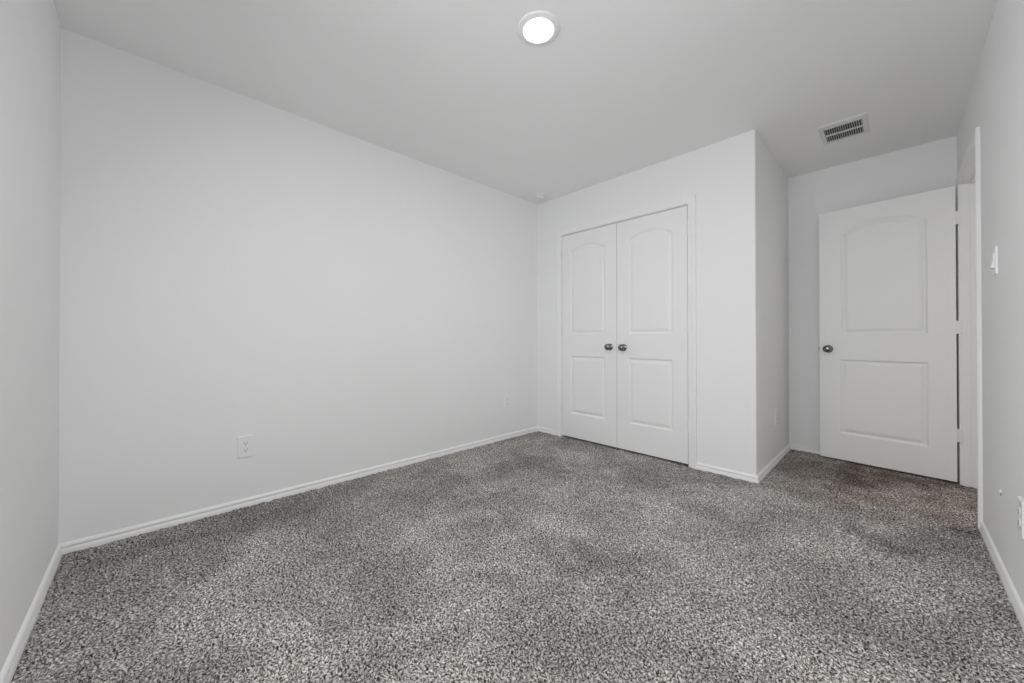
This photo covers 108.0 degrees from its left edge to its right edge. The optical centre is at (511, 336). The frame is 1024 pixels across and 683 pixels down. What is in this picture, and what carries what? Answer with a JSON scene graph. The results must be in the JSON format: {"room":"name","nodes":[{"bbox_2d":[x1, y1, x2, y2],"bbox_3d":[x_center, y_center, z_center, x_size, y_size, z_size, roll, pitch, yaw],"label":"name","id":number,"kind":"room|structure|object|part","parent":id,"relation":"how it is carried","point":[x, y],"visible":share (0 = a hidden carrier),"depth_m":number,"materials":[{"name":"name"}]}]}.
{"room":"empty bedroom","nodes":[
{"label":"empty bedroom","id":0,"kind":"room"},
{"bbox_2d":[0,0,60,672],"bbox_3d":[-1.089,-0.218,0.605,0.115,2.452,3.006,0,0,-44],"label":"wall","id":1,"kind":"structure","parent":0,"point":[30,30],"depth_m":1.28,"materials":[{"name":"paint"}]},
{"bbox_2d":[0,544,62,682],"bbox_3d":[-1.041,0.979,0.644,0.014,0.058,3.006,0,0,-44],"label":"baseboard","id":2,"kind":"structure","parent":1,"relation":"attached to","point":[9,668],"depth_m":1.27,"materials":[{"name":"white wood"}]},
{"bbox_2d":[58,28,537,543],"bbox_3d":[-0.542,-0.205,3.310,4.668,2.452,0.115,0,0,-44],"label":"wall","id":3,"kind":"structure","parent":0,"point":[233,265],"depth_m":2.25,"materials":[{"name":"paint"}]},
{"bbox_2d":[237,435,253,458],"bbox_3d":[-1.581,0.652,2.210,0.078,0.124,0.010,0,0,-44],"label":"wall outlet","id":4,"kind":"object","parent":3,"relation":"attached to","point":[245,444],"visible":1,"depth_m":2.21,"materials":[{"name":"white plastic"}]},
{"bbox_2d":[242,441,248,445],"bbox_3d":[-1.579,0.633,2.207,0.035,0.028,0.002,0,0,-44],"label":"receptacle","id":5,"kind":"object","parent":4,"relation":"attached to","point":[244,443],"depth_m":2.21,"materials":[{"name":"grey plastic"}]},
{"bbox_2d":[242,447,248,452],"bbox_3d":[-1.579,0.672,2.207,0.035,0.028,0.002,0,0,-44],"label":"receptacle","id":6,"kind":"object","parent":4,"relation":"attached to","point":[244,449],"depth_m":2.21,"materials":[{"name":"grey plastic"}]},
{"bbox_2d":[60,426,537,554],"bbox_3d":[-0.903,0.990,2.863,3.303,0.058,0.014,0,0,-44],"label":"baseboard","id":7,"kind":"structure","parent":3,"relation":"attached to","point":[97,540],"depth_m":2.23,"materials":[{"name":"white wood"}]},
{"bbox_2d":[504,395,509,407],"bbox_3d":[-0.050,0.644,3.695,0.078,0.124,0.010,0,0,-44],"label":"wall outlet","id":8,"kind":"object","parent":3,"relation":"attached to","point":[506,397],"visible":1,"depth_m":3.69,"materials":[{"name":"white plastic"}]},
{"bbox_2d":[53,0,997,204],"bbox_3d":[1.373,-1.489,2.121,5.753,0.100,4.501,0,0,-44],"label":"ceiling","id":9,"kind":"structure","parent":0,"point":[623,87],"depth_m":1.99,"materials":[{"name":"paint"}]},
{"bbox_2d":[518,10,559,45],"bbox_3d":[0.124,-1.431,1.740,0.196,0.018,0.196,0,0,-44],"label":"recessed light","id":10,"kind":"object","parent":9,"relation":"in","point":[539,27],"visible":1,"depth_m":1.72,"materials":[{"name":"white plastic"}]},
{"bbox_2d":[524,18,552,42],"bbox_3d":[0.124,-1.427,1.740,0.139,0.011,0.139,0,0,-44],"label":"diffuser","id":11,"kind":"object","parent":10,"relation":"attached to","point":[536,30],"depth_m":1.73,"materials":[{"name":"white plastic"}]},
{"bbox_2d":[536,193,544,198],"bbox_3d":[0.287,-1.413,3.752,0.100,0.034,0.100,0,0,-44],"label":"smoke detector","id":12,"kind":"object","parent":9,"relation":"attached to","point":[538,195],"visible":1,"depth_m":3.72,"materials":[{"name":"white plastic"}]},
{"bbox_2d":[818,112,869,144],"bbox_3d":[2.301,-1.432,2.581,0.315,0.012,0.248,0,0,-44],"label":"ceiling vent","id":13,"kind":"object","parent":9,"relation":"in","point":[856,125],"visible":1,"depth_m":2.57,"materials":[{"name":"white metal"}]},
{"bbox_2d":[537,130,760,475],"bbox_3d":[1.022,-0.206,3.338,0.115,2.452,2.023,0,0,-44],"label":"wall","id":14,"kind":"structure","parent":0,"point":[723,176],"depth_m":2.76,"materials":[{"name":"paint"}]},
{"bbox_2d":[561,223,616,446],"bbox_3d":[0.712,-0.013,3.556,0.096,2.015,0.624,0,0,-44],"label":"door","id":15,"kind":"structure","parent":14,"relation":"in","point":[589,257],"depth_m":3.55,"materials":[{"name":"white wood"}]},
{"bbox_3d":[0.723,-0.460,3.573,0.010,0.878,0.400,0,0,-44],"label":"panel","id":16,"kind":"part","parent":15,"relation":"part of","materials":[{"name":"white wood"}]},
{"bbox_3d":[0.724,0.474,3.569,0.010,0.575,0.400,0,0,-44],"label":"panel","id":17,"kind":"part","parent":15,"relation":"part of","materials":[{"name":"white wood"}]},
{"bbox_3d":[0.864,0.093,3.365,0.048,0.058,0.058,0,0,-44],"label":"knob","id":18,"kind":"part","parent":15,"relation":"part of","materials":[{"name":"silver metal"}]},
{"bbox_2d":[556,194,696,468],"bbox_3d":[0.974,-0.035,3.375,0.132,2.109,1.364,0,0,-44],"label":"door frame","id":19,"kind":"structure","parent":14,"relation":"attached to","point":[690,200],"depth_m":2.89,"materials":[{"name":"white wood"}]},
{"bbox_2d":[538,426,757,482],"bbox_3d":[0.982,0.991,3.282,0.014,0.058,2.038,0,0,-44],"label":"baseboard","id":20,"kind":"structure","parent":14,"relation":"attached to","point":[700,466],"depth_m":2.71,"materials":[{"name":"white wood"}]},
{"bbox_2d":[617,206,687,463],"bbox_3d":[1.148,-0.015,3.107,0.096,2.015,0.620,0,0,-44],"label":"door","id":21,"kind":"structure","parent":14,"relation":"in","point":[652,250],"depth_m":3.10,"materials":[{"name":"white wood"}]},
{"bbox_3d":[0.960,0.095,3.266,0.048,0.058,0.058,0,0,-44],"label":"knob","id":22,"kind":"part","parent":21,"relation":"part of","materials":[{"name":"silver metal"}]},
{"bbox_3d":[1.157,-0.464,3.126,0.010,0.880,0.390,0,0,-44],"label":"panel","id":23,"kind":"part","parent":21,"relation":"part of","materials":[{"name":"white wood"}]},
{"bbox_3d":[1.158,0.472,3.121,0.010,0.575,0.390,0,0,-44],"label":"panel","id":24,"kind":"part","parent":21,"relation":"part of","materials":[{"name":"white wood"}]},
{"bbox_2d":[759,136,788,470],"bbox_3d":[2.093,-0.209,3.049,1.020,2.452,0.115,0,0,-44],"label":"wall","id":25,"kind":"structure","parent":0,"point":[774,276],"depth_m":2.94,"materials":[{"name":"paint"}]},
{"bbox_2d":[757,443,790,482],"bbox_3d":[2.093,0.988,2.951,1.150,0.058,0.014,0,0,-44],"label":"baseboard","id":26,"kind":"structure","parent":25,"relation":"attached to","point":[775,461],"depth_m":2.87,"materials":[{"name":"white wood"}]},
{"bbox_2d":[774,408,777,424],"bbox_3d":[2.111,0.635,2.973,0.078,0.124,0.010,0,0,-44],"label":"wall outlet","id":27,"kind":"object","parent":25,"relation":"attached to","point":[775,409],"visible":1,"depth_m":2.95,"materials":[{"name":"white plastic"}]},
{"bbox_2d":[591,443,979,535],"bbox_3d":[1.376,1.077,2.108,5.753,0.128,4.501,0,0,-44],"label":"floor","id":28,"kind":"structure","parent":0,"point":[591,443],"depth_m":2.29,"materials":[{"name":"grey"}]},
{"bbox_2d":[10,431,1023,682],"bbox_3d":[0.987,1.003,1.730,4.434,0.016,4.267,0,0,-44],"label":"carpet","id":29,"kind":"structure","parent":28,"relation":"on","point":[534,557],"depth_m":1.50,"materials":[{"name":"grey carpet"}]},
{"bbox_2d":[788,136,957,466],"bbox_3d":[2.219,-0.206,3.735,0.115,2.452,3.121,0,0,-44],"label":"wall","id":30,"kind":"structure","parent":0,"point":[931,166],"depth_m":3.22,"materials":[{"name":"paint"}]},
{"bbox_2d":[790,443,819,453],"bbox_3d":[2.838,0.987,2.999,0.014,0.058,0.983,0,0,-44],"label":"baseboard","id":31,"kind":"structure","parent":30,"relation":"attached to","point":[814,450],"depth_m":3.26,"materials":[{"name":"white wood"}]},
{"bbox_2d":[957,0,1023,604],"bbox_3d":[1.590,-0.219,1.030,4.553,2.452,0.115,0,0,-44],"label":"wall","id":32,"kind":"structure","parent":0,"point":[995,102],"depth_m":1.54,"materials":[{"name":"paint"}]},
{"bbox_2d":[956,127,982,528],"bbox_3d":[2.798,-0.041,2.213,0.903,2.107,0.132,0,0,-44],"label":"door frame","id":33,"kind":"structure","parent":32,"relation":"attached to","point":[968,226],"depth_m":2.49,"materials":[{"name":"white wood"}]},
{"bbox_2d":[819,186,962,481],"bbox_3d":[2.817,-0.019,2.826,0.158,2.016,0.772,0,0,-38],"label":"door","id":34,"kind":"structure","parent":33,"relation":"attached to","point":[889,327],"depth_m":2.78,"materials":[{"name":"white wood"}]},
{"bbox_3d":[2.578,0.100,3.045,0.048,0.058,0.058,0,0,-38],"label":"knob","id":35,"kind":"part","parent":34,"relation":"part of","materials":[{"name":"silver metal"}]},
{"bbox_3d":[2.801,0.481,2.824,0.010,0.600,0.482,0,0,-38],"label":"panel","id":36,"kind":"part","parent":34,"relation":"part of","materials":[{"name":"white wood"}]},
{"bbox_3d":[2.804,-0.463,2.824,0.010,0.888,0.470,0,0,-38],"label":"panel","id":37,"kind":"part","parent":34,"relation":"part of","materials":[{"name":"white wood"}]},
{"bbox_2d":[990,246,997,275],"bbox_3d":[2.135,-0.335,1.652,0.074,0.122,0.016,0,0,-44],"label":"light switch","id":38,"kind":"object","parent":32,"relation":"attached to","point":[994,265],"visible":1,"depth_m":1.64,"materials":[{"name":"white plastic"}]},
{"bbox_2d":[979,522,1023,630],"bbox_3d":[1.211,0.977,0.746,3.389,0.058,0.014,0,0,-44],"label":"baseboard","id":39,"kind":"structure","parent":32,"relation":"attached to","point":[1018,607],"depth_m":1.50,"materials":[{"name":"white wood"}]},
{"bbox_2d":[1017,496,1023,538],"bbox_3d":[1.805,0.639,1.321,0.078,0.124,0.010,0,0,-44],"label":"wall outlet","id":40,"kind":"object","parent":32,"relation":"attached to","point":[1020,503],"visible":1,"depth_m":1.31,"materials":[{"name":"white plastic"}]}
]}

